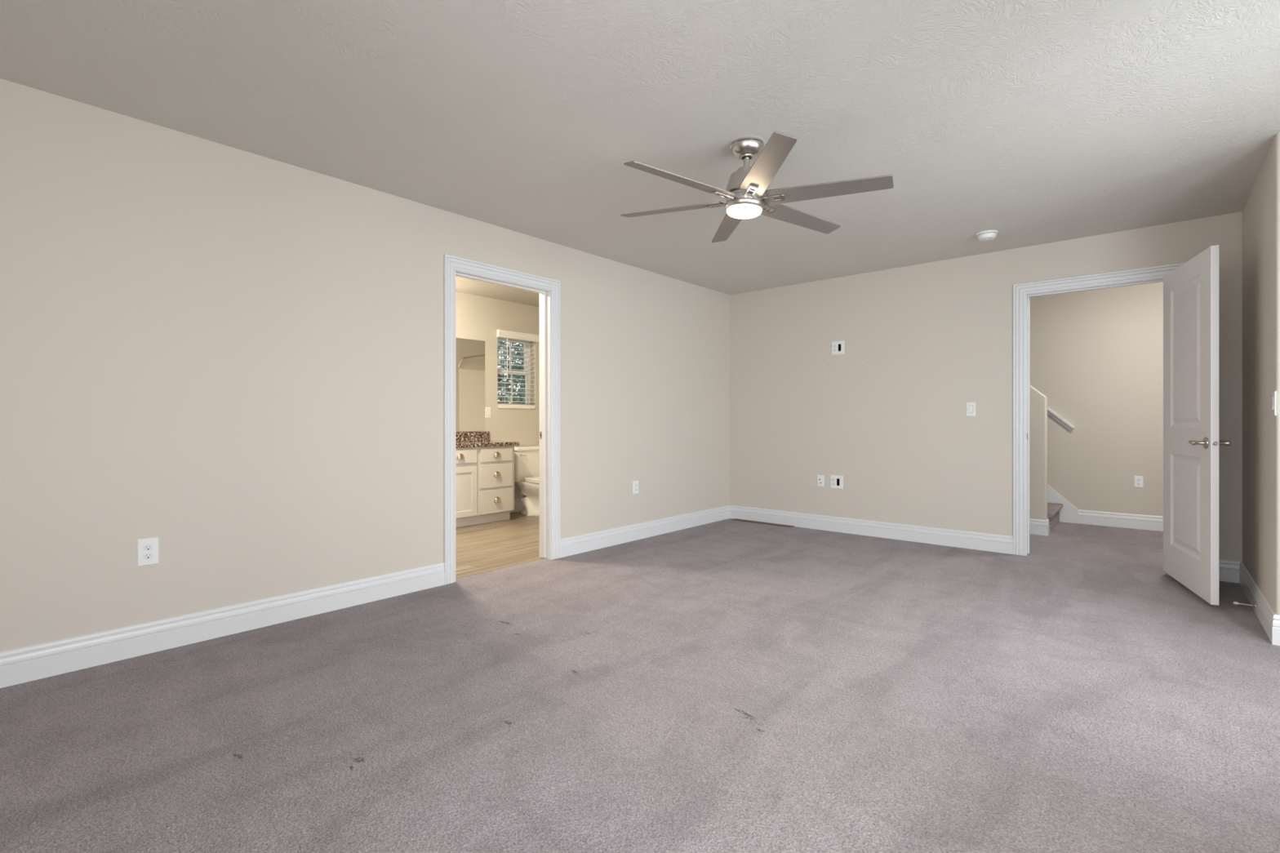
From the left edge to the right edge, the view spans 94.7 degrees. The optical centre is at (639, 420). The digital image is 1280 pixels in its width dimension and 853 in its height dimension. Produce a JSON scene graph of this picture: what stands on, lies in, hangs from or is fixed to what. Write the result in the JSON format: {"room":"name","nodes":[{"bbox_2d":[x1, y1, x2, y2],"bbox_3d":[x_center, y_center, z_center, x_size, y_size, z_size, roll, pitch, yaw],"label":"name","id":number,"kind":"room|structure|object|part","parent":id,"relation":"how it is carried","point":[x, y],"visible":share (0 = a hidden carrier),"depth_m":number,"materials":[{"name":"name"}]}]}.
{"room":"empty bedroom","nodes":[
{"label":"empty bedroom","id":0,"kind":"room"},
{"bbox_2d":[0,78,729,651],"bbox_3d":[-1.059,-0.150,4.187,0.120,2.440,6.090,0,0,41],"label":"wall","id":1,"kind":"structure","parent":0,"point":[231,357],"depth_m":3.00,"materials":[{"name":"beige paint"}]},
{"bbox_2d":[137,537,159,566],"bbox_3d":[-2.259,0.604,2.706,0.008,0.124,0.078,0,0,41],"label":"wall outlet","id":2,"kind":"object","parent":1,"relation":"attached to","point":[148,549],"visible":1,"depth_m":2.70,"materials":[{"name":"white plastic"}]},
{"bbox_2d":[143,552,152,559],"bbox_3d":[-2.258,0.624,2.705,0.003,0.028,0.034,0,0,41],"label":"receptacle","id":3,"kind":"object","parent":2,"relation":"attached to","point":[146,555],"depth_m":2.70,"materials":[{"name":"grey plastic"}]},
{"bbox_2d":[143,544,152,551],"bbox_3d":[-2.258,0.585,2.705,0.003,0.028,0.034,0,0,41],"label":"receptacle","id":4,"kind":"object","parent":2,"relation":"attached to","point":[146,547],"depth_m":2.70,"materials":[{"name":"grey plastic"}]},
{"bbox_2d":[0,562,444,688],"bbox_3d":[-2.100,0.999,2.884,0.014,0.142,2.518,0,0,41],"label":"baseboard","id":5,"kind":"structure","parent":1,"relation":"attached to","point":[20,665],"depth_m":2.83,"materials":[{"name":"white paint"}]},
{"bbox_2d":[443,253,559,584],"bbox_3d":[-1.004,-0.006,4.256,0.165,2.152,0.990,0,0,41],"label":"door frame","id":6,"kind":"structure","parent":1,"relation":"attached to","point":[548,289],"depth_m":4.44,"materials":[{"name":"white paint"}]},
{"bbox_2d":[632,480,638,493],"bbox_3d":[-0.036,0.599,5.268,0.008,0.114,0.070,0,0,41],"label":"wall outlet","id":7,"kind":"object","parent":1,"relation":"attached to","point":[635,483],"visible":1,"depth_m":5.26,"materials":[{"name":"white plastic"}]},
{"bbox_2d":[560,505,729,557],"bbox_3d":[0.181,0.999,5.513,0.014,0.142,2.462,0,0,41],"label":"baseboard","id":8,"kind":"structure","parent":1,"relation":"attached to","point":[569,546],"depth_m":5.27,"materials":[{"name":"white paint"}]},
{"bbox_2d":[455,291,539,499],"bbox_3d":[-2.077,-0.150,6.255,0.150,2.440,4.300,0,0,41],"label":"wall","id":9,"kind":"structure","parent":0,"point":[477,317],"depth_m":6.70,"materials":[{"name":"beige paint"}]},
{"bbox_2d":[455,337,484,431],"bbox_3d":[-2.221,-0.380,5.970,0.006,1.000,1.520,0,0,41],"label":"mirror","id":10,"kind":"object","parent":9,"relation":"attached to","point":[469,353],"visible":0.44,"depth_m":6.39,"materials":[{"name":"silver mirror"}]},
{"bbox_2d":[455,431,489,442],"bbox_3d":[-2.225,0.178,5.954,0.020,0.106,1.652,0,0,41],"label":"backsplash","id":11,"kind":"structure","parent":9,"relation":"attached to","point":[460,436],"depth_m":6.40,"materials":[{"name":"brown stone"}]},
{"bbox_2d":[484,407,490,417],"bbox_3d":[-1.696,-0.088,6.573,0.010,0.116,0.071,0,0,41],"label":"light switch","id":12,"kind":"object","parent":9,"relation":"attached to","point":[487,410],"visible":1,"depth_m":6.57,"materials":[{"name":"white plastic"}]},
{"bbox_2d":[497,337,530,408],"bbox_3d":[-1.524,-0.568,6.958,0.055,0.874,0.542,0,0,41],"label":"window","id":13,"kind":"structure","parent":9,"relation":"in","point":[527,359],"depth_m":7.10,"materials":[{"name":"white plastic"}]},
{"bbox_3d":[-1.532,-0.758,6.966,0.022,0.424,0.474,0,0,41],"label":"sash","id":14,"kind":"part","parent":13,"relation":"part of","materials":[{"name":"white plastic"}]},
{"bbox_3d":[-1.513,-0.375,6.949,0.022,0.422,0.474,0,0,41],"label":"sash","id":15,"kind":"part","parent":13,"relation":"part of","materials":[{"name":"white plastic"}]},
{"bbox_2d":[497,329,539,408],"bbox_3d":[-1.431,-0.579,6.888,0.097,0.887,0.583,0,0,41],"label":"window blind","id":16,"kind":"object","parent":13,"relation":"attached to","point":[500,333],"visible":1,"depth_m":6.86,"materials":[{"name":"white plastic"}]},
{"bbox_3d":[-1.450,-0.158,6.894,0.049,0.045,0.535,0,0,41],"label":"rail","id":17,"kind":"part","parent":16,"relation":"part of","materials":[{"name":"white plastic"}]},
{"bbox_2d":[510,499,524,513],"bbox_3d":[-1.389,0.999,6.923,0.014,0.142,0.810,0,0,41],"label":"baseboard","id":18,"kind":"structure","parent":9,"relation":"attached to","point":[518,505],"depth_m":6.87,"materials":[{"name":"white paint"}]},
{"bbox_2d":[0,511,1279,852],"bbox_3d":[0.832,1.110,3.993,7.410,0.080,8.275,0,0,41],"label":"floor","id":19,"kind":"structure","parent":0,"point":[726,686],"depth_m":2.14,"materials":[{"name":"grey carpet"}]},
{"bbox_2d":[455,445,514,528],"bbox_3d":[-2.040,0.672,5.836,0.454,0.799,1.675,0,0,41],"label":"bathroom vanity","id":20,"kind":"object","parent":19,"relation":"on","point":[485,475],"visible":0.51,"depth_m":6.05,"materials":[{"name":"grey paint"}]},
{"bbox_3d":[-1.767,0.357,5.824,0.026,0.053,0.088,0,0,41],"label":"handle","id":21,"kind":"part","parent":20,"relation":"part of","materials":[{"name":"brown metal"}]},
{"bbox_3d":[-1.784,0.362,5.839,0.018,0.135,0.380,0,0,41],"label":"drawer","id":22,"kind":"part","parent":20,"relation":"part of","materials":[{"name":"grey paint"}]},
{"bbox_3d":[-1.784,0.715,5.839,0.018,0.502,0.380,0,0,41],"label":"cabinet door","id":23,"kind":"part","parent":20,"relation":"part of","materials":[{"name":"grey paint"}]},
{"bbox_2d":[455,431,519,448],"bbox_3d":[-2.037,0.199,5.850,0.441,0.148,1.740,0,0,41],"label":"countertop","id":24,"kind":"structure","parent":20,"relation":"on","point":[463,439],"depth_m":6.29,"materials":[{"name":"brown stone"}]},
{"bbox_3d":[-1.499,0.845,6.167,0.018,0.242,0.395,0,0,41],"label":"drawer","id":25,"kind":"part","parent":20,"relation":"part of","materials":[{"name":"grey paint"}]},
{"bbox_3d":[-1.499,0.579,6.167,0.018,0.242,0.395,0,0,41],"label":"drawer","id":26,"kind":"part","parent":20,"relation":"part of","materials":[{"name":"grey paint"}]},
{"bbox_3d":[-1.499,0.362,6.167,0.018,0.135,0.395,0,0,41],"label":"drawer","id":27,"kind":"part","parent":20,"relation":"part of","materials":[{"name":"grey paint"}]},
{"bbox_3d":[-1.482,0.827,6.153,0.026,0.053,0.088,0,0,41],"label":"handle","id":28,"kind":"part","parent":20,"relation":"part of","materials":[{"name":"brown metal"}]},
{"bbox_3d":[-1.482,0.561,6.153,0.026,0.053,0.088,0,0,41],"label":"handle","id":29,"kind":"part","parent":20,"relation":"part of","materials":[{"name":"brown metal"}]},
{"bbox_3d":[-1.482,0.357,6.153,0.026,0.053,0.088,0,0,41],"label":"handle","id":30,"kind":"part","parent":20,"relation":"part of","materials":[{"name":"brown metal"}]},
{"bbox_2d":[514,445,539,516],"bbox_3d":[-1.124,0.689,6.666,0.728,0.765,0.472,0,0,41],"label":"toilet","id":31,"kind":"object","parent":19,"relation":"on","point":[526,459],"visible":0.66,"depth_m":6.64,"materials":[{"name":"white ceramic"}]},
{"bbox_3d":[-1.313,0.523,6.830,0.206,0.350,0.444,0,0,41],"label":"tank","id":32,"kind":"part","parent":31,"relation":"part of","materials":[{"name":"white ceramic"}]},
{"bbox_3d":[-1.312,0.327,6.829,0.230,0.040,0.472,0,0,41],"label":"tank lid","id":33,"kind":"part","parent":31,"relation":"part of","materials":[{"name":"white ceramic"}]},
{"bbox_3d":[-1.126,0.881,6.668,0.697,0.382,0.368,0,0,41],"label":"bowl","id":34,"kind":"part","parent":31,"relation":"part of","materials":[{"name":"white ceramic"}]},
{"bbox_3d":[-1.052,0.678,6.603,0.533,0.021,0.374,0,0,41],"label":"seat","id":35,"kind":"part","parent":31,"relation":"part of","materials":[{"name":"white"}]},
{"bbox_3d":[-1.049,0.656,6.601,0.530,0.020,0.374,0,0,41],"label":"seat lid","id":36,"kind":"part","parent":31,"relation":"part of","materials":[{"name":"white"}]},
{"bbox_2d":[731,518,794,527],"bbox_3d":[1.269,1.067,6.122,0.690,0.006,0.080,0,0,41],"label":"floor vent","id":37,"kind":"object","parent":19,"relation":"in","point":[735,519],"visible":1,"depth_m":6.11,"materials":[{"name":"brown metal"}]},
{"bbox_2d":[1047,502,1062,533],"bbox_3d":[3.271,0.003,6.620,2.341,2.134,0.871,0,0,41],"label":"staircase","id":38,"kind":"structure","parent":19,"relation":"on","point":[1053,508],"depth_m":5.87,"materials":[{"name":"grey carpet"}]},
{"bbox_2d":[0,0,1279,306],"bbox_3d":[0.103,-1.430,3.199,7.470,0.120,6.180,0,0,41],"label":"ceiling","id":39,"kind":"structure","parent":0,"point":[1033,122],"depth_m":2.56,"materials":[{"name":"white paint"}]},
{"bbox_2d":[620,131,893,243],"bbox_3d":[0.521,-1.195,2.930,1.339,0.350,1.331,0,0,41],"label":"ceiling fan","id":40,"kind":"object","parent":39,"relation":"hanging from","point":[745,193],"visible":1,"depth_m":2.84,"materials":[{"name":"silver metal"}]},
{"bbox_3d":[0.168,-1.108,3.110,0.569,0.051,0.116,0,0,27],"label":"blade","id":41,"kind":"part","parent":40,"relation":"part of","materials":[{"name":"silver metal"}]},
{"bbox_3d":[0.188,-1.106,2.714,0.569,0.053,0.115,0,0,-33],"label":"blade","id":42,"kind":"part","parent":40,"relation":"part of","materials":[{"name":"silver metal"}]},
{"bbox_3d":[0.395,-1.090,2.995,0.118,0.023,0.043,0,0,27],"label":"blade arm","id":43,"kind":"part","parent":40,"relation":"part of","materials":[{"name":"silver metal"}]},
{"bbox_3d":[0.401,-1.089,2.855,0.118,0.024,0.043,0,0,-33],"label":"blade arm","id":44,"kind":"part","parent":40,"relation":"part of","materials":[{"name":"silver metal"}]},
{"bbox_3d":[0.498,-1.093,3.326,0.117,0.027,0.569,0,0,-3],"label":"blade","id":45,"kind":"part","parent":40,"relation":"part of","materials":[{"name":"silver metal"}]},
{"bbox_2d":[726,204,761,218],"bbox_3d":[0.518,-1.036,2.930,0.171,0.032,0.171,0,0,41],"label":"diffuser","id":46,"kind":"object","parent":40,"relation":"attached to","point":[735,211],"depth_m":2.89,"materials":[{"name":"white glass"}]},
{"bbox_3d":[0.526,-1.083,2.789,0.043,0.021,0.118,0,0,-3],"label":"blade arm","id":47,"kind":"part","parent":40,"relation":"part of","materials":[{"name":"silver metal"}]},
{"bbox_3d":[0.543,-1.092,2.534,0.115,0.037,0.569,0,0,-3],"label":"blade","id":48,"kind":"part","parent":40,"relation":"part of","materials":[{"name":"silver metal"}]},
{"bbox_3d":[0.639,-1.079,3.006,0.118,0.020,0.043,0,0,-33],"label":"blade arm","id":49,"kind":"part","parent":40,"relation":"part of","materials":[{"name":"silver metal"}]},
{"bbox_3d":[0.645,-1.079,2.865,0.118,0.022,0.043,0,0,27],"label":"blade arm","id":50,"kind":"part","parent":40,"relation":"part of","materials":[{"name":"silver metal"}]},
{"bbox_3d":[0.851,-1.079,3.149,0.569,0.047,0.117,0,0,-34],"label":"blade","id":51,"kind":"part","parent":40,"relation":"part of","materials":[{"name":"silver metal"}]},
{"bbox_3d":[0.875,-1.077,2.753,0.569,0.055,0.116,0,0,26],"label":"blade","id":52,"kind":"part","parent":40,"relation":"part of","materials":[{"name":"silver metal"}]},
{"bbox_2d":[975,230,998,240],"bbox_3d":[2.540,-1.345,4.314,0.142,0.050,0.142,0,0,41],"label":"smoke detector","id":53,"kind":"object","parent":39,"relation":"attached to","point":[988,235],"visible":1,"depth_m":4.27,"materials":[{"name":"white plastic"}]},
{"bbox_2d":[729,211,1242,561],"bbox_3d":[1.735,-0.150,5.873,6.410,2.440,0.120,0,0,41],"label":"wall","id":54,"kind":"structure","parent":0,"point":[935,339],"depth_m":5.21,"materials":[{"name":"beige paint"}]},
{"bbox_2d":[817,475,824,486],"bbox_3d":[1.764,0.592,5.760,0.071,0.112,0.014,0,0,41],"label":"plate","id":55,"kind":"object","parent":54,"relation":"attached to","point":[820,478],"visible":1,"depth_m":5.76,"materials":[{"name":"white plastic"}]},
{"bbox_2d":[830,475,843,488],"bbox_3d":[1.886,0.593,5.658,0.124,0.128,0.008,0,0,41],"label":"plate","id":56,"kind":"object","parent":54,"relation":"attached to","point":[836,481],"visible":1,"depth_m":5.66,"materials":[{"name":"white plastic"}]},
{"bbox_2d":[831,340,844,355],"bbox_3d":[1.897,-0.695,5.648,0.124,0.128,0.008,0,0,41],"label":"plate","id":57,"kind":"object","parent":54,"relation":"attached to","point":[837,347],"visible":1,"depth_m":5.65,"materials":[{"name":"white plastic"}]},
{"bbox_2d":[729,505,1013,554],"bbox_3d":[1.979,0.999,5.573,2.652,0.142,0.014,0,0,41],"label":"baseboard","id":58,"kind":"structure","parent":54,"relation":"attached to","point":[934,535],"depth_m":5.36,"materials":[{"name":"white paint"}]},
{"bbox_2d":[966,402,975,416],"bbox_3d":[2.754,-0.091,4.903,0.071,0.116,0.010,0,0,41],"label":"light switch","id":59,"kind":"object","parent":54,"relation":"attached to","point":[971,406],"visible":1,"depth_m":4.90,"materials":[{"name":"white plastic"}]},
{"bbox_2d":[1013,262,1186,555],"bbox_3d":[3.411,-0.006,4.419,1.023,2.152,0.157,0,0,41],"label":"door frame","id":60,"kind":"structure","parent":54,"relation":"attached to","point":[1022,292],"depth_m":4.66,"materials":[{"name":"white paint"}]},
{"bbox_2d":[1163,244,1231,605],"bbox_3d":[3.444,0.028,3.702,0.172,2.030,0.873,0,0,28],"label":"door","id":61,"kind":"structure","parent":54,"relation":"in","point":[1191,442],"depth_m":3.58,"materials":[{"name":"white paint"}]},
{"bbox_3d":[3.230,0.131,3.404,0.065,0.068,0.068,0,0,28],"label":"handle","id":62,"kind":"part","parent":61,"relation":"part of","materials":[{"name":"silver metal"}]},
{"bbox_3d":[3.318,0.131,3.357,0.065,0.068,0.068,0,0,28],"label":"handle","id":63,"kind":"part","parent":61,"relation":"part of","materials":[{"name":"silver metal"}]},
{"bbox_2d":[1218,559,1240,582],"bbox_3d":[3.851,0.999,3.948,0.259,0.142,0.014,0,0,41],"label":"baseboard","id":64,"kind":"structure","parent":54,"relation":"attached to","point":[1228,570],"depth_m":3.90,"materials":[{"name":"white paint"}]},
{"bbox_2d":[1030,385,1047,519],"bbox_3d":[2.653,-0.150,6.507,3.045,2.440,0.110,0,0,41],"label":"wall","id":65,"kind":"structure","parent":0,"point":[1038,401],"depth_m":5.51,"materials":[{"name":"beige paint"}]},
{"bbox_2d":[1030,519,1047,536],"bbox_3d":[2.617,0.999,6.455,3.060,0.142,0.014,0,0,41],"label":"baseboard","id":66,"kind":"structure","parent":65,"relation":"attached to","point":[1037,526],"depth_m":5.49,"materials":[{"name":"white paint"}]},
{"bbox_2d":[1046,518,1048,535],"bbox_3d":[3.803,0.999,5.499,0.014,0.142,0.124,0,0,41],"label":"baseboard","id":67,"kind":"structure","parent":65,"relation":"attached to","point":[1047,519],"depth_m":5.50,"materials":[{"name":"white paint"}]},
{"bbox_2d":[1030,281,1163,516],"bbox_3d":[4.201,-1.430,6.494,5.600,5.000,0.120,0,0,41],"label":"wall","id":68,"kind":"structure","parent":0,"point":[1096,356],"depth_m":5.98,"materials":[{"name":"beige paint"}]},
{"bbox_2d":[1047,407,1074,431],"bbox_3d":[3.649,-0.919,6.862,2.285,2.064,0.046,0,0,41],"label":"handrail","id":69,"kind":"object","parent":68,"relation":"attached to","point":[1052,414],"visible":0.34,"depth_m":6.19,"materials":[{"name":"white paint"}]},
{"bbox_2d":[1047,484,1078,523],"bbox_3d":[3.575,-0.182,6.946,2.562,2.504,0.018,0,0,41],"label":"skirt board","id":70,"kind":"object","parent":68,"relation":"attached to","point":[1068,513],"visible":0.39,"depth_m":6.18,"materials":[{"name":"white paint"}]},
{"bbox_2d":[1078,509,1163,531],"bbox_3d":[5.370,0.999,5.391,2.188,0.142,0.014,0,0,41],"label":"baseboard","id":71,"kind":"structure","parent":68,"relation":"attached to","point":[1150,522],"depth_m":5.88,"materials":[{"name":"white paint"}]},
{"bbox_2d":[1133,475,1142,488],"bbox_3d":[4.906,0.606,5.798,0.070,0.114,0.008,0,0,41],"label":"wall outlet","id":72,"kind":"object","parent":68,"relation":"attached to","point":[1138,480],"visible":1,"depth_m":5.80,"materials":[{"name":"white plastic"}]},
{"bbox_2d":[1242,132,1279,615],"bbox_3d":[3.931,-0.150,2.961,1.156,2.440,1.400,0,0,41],"label":"wall","id":73,"kind":"structure","parent":0,"point":[1261,210],"depth_m":3.16,"materials":[{"name":"beige paint"}]},
{"bbox_2d":[1233,601,1255,608],"bbox_3d":[3.371,1.027,3.286,0.087,0.020,0.020,0,0,41],"label":"door stop","id":74,"kind":"object","parent":73,"relation":"attached to","point":[1234,602],"visible":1,"depth_m":3.29,"materials":[{"name":"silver metal"}]},
{"bbox_3d":[3.377,1.027,3.281,0.072,0.020,0.020,0,0,41],"label":"rod","id":75,"kind":"part","parent":74,"relation":"part of","materials":[{"name":"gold metal"}]},
{"bbox_2d":[1239,561,1275,644],"bbox_3d":[3.484,0.999,3.339,0.014,0.142,1.414,0,0,41],"label":"baseboard","id":76,"kind":"structure","parent":73,"relation":"attached to","point":[1263,610],"depth_m":3.20,"materials":[{"name":"white paint"}]},
{"bbox_2d":[1271,391,1275,415],"bbox_3d":[3.057,-0.081,2.843,0.010,0.116,0.071,0,0,41],"label":"light switch","id":77,"kind":"object","parent":73,"relation":"attached to","point":[1273,398],"visible":1,"depth_m":2.83,"materials":[{"name":"white plastic"}]},
{"bbox_3d":[3.059,-0.081,2.842,0.005,0.116,0.071,0,0,41],"label":"plate","id":78,"kind":"part","parent":77,"relation":"part of","materials":[{"name":"white plastic"}]},
{"bbox_2d":[1272,614,1279,645],"bbox_3d":[3.409,0.999,2.478,1.030,0.142,0.014,0,0,41],"label":"baseboard","id":79,"kind":"structure","parent":73,"relation":"attached to","point":[1276,623],"depth_m":2.80,"materials":[{"name":"white paint"}]},
{"label":"outside","id":80,"kind":"structure","parent":0,"visible":0},
{"bbox_3d":[-7.580,1.520,15.202,19.590,0.100,30.000,0,0,41],"label":"ground","id":81,"kind":"structure","parent":80,"visible":0},
{"bbox_2d":[497,341,524,403],"bbox_3d":[-2.117,-1.534,11.946,5.986,6.019,8.643,0,0,15],"label":"tree","id":82,"kind":"object","parent":81,"relation":"on","point":[520,349],"visible":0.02,"depth_m":10.35,"materials":[{"name":"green plant"}]}
]}

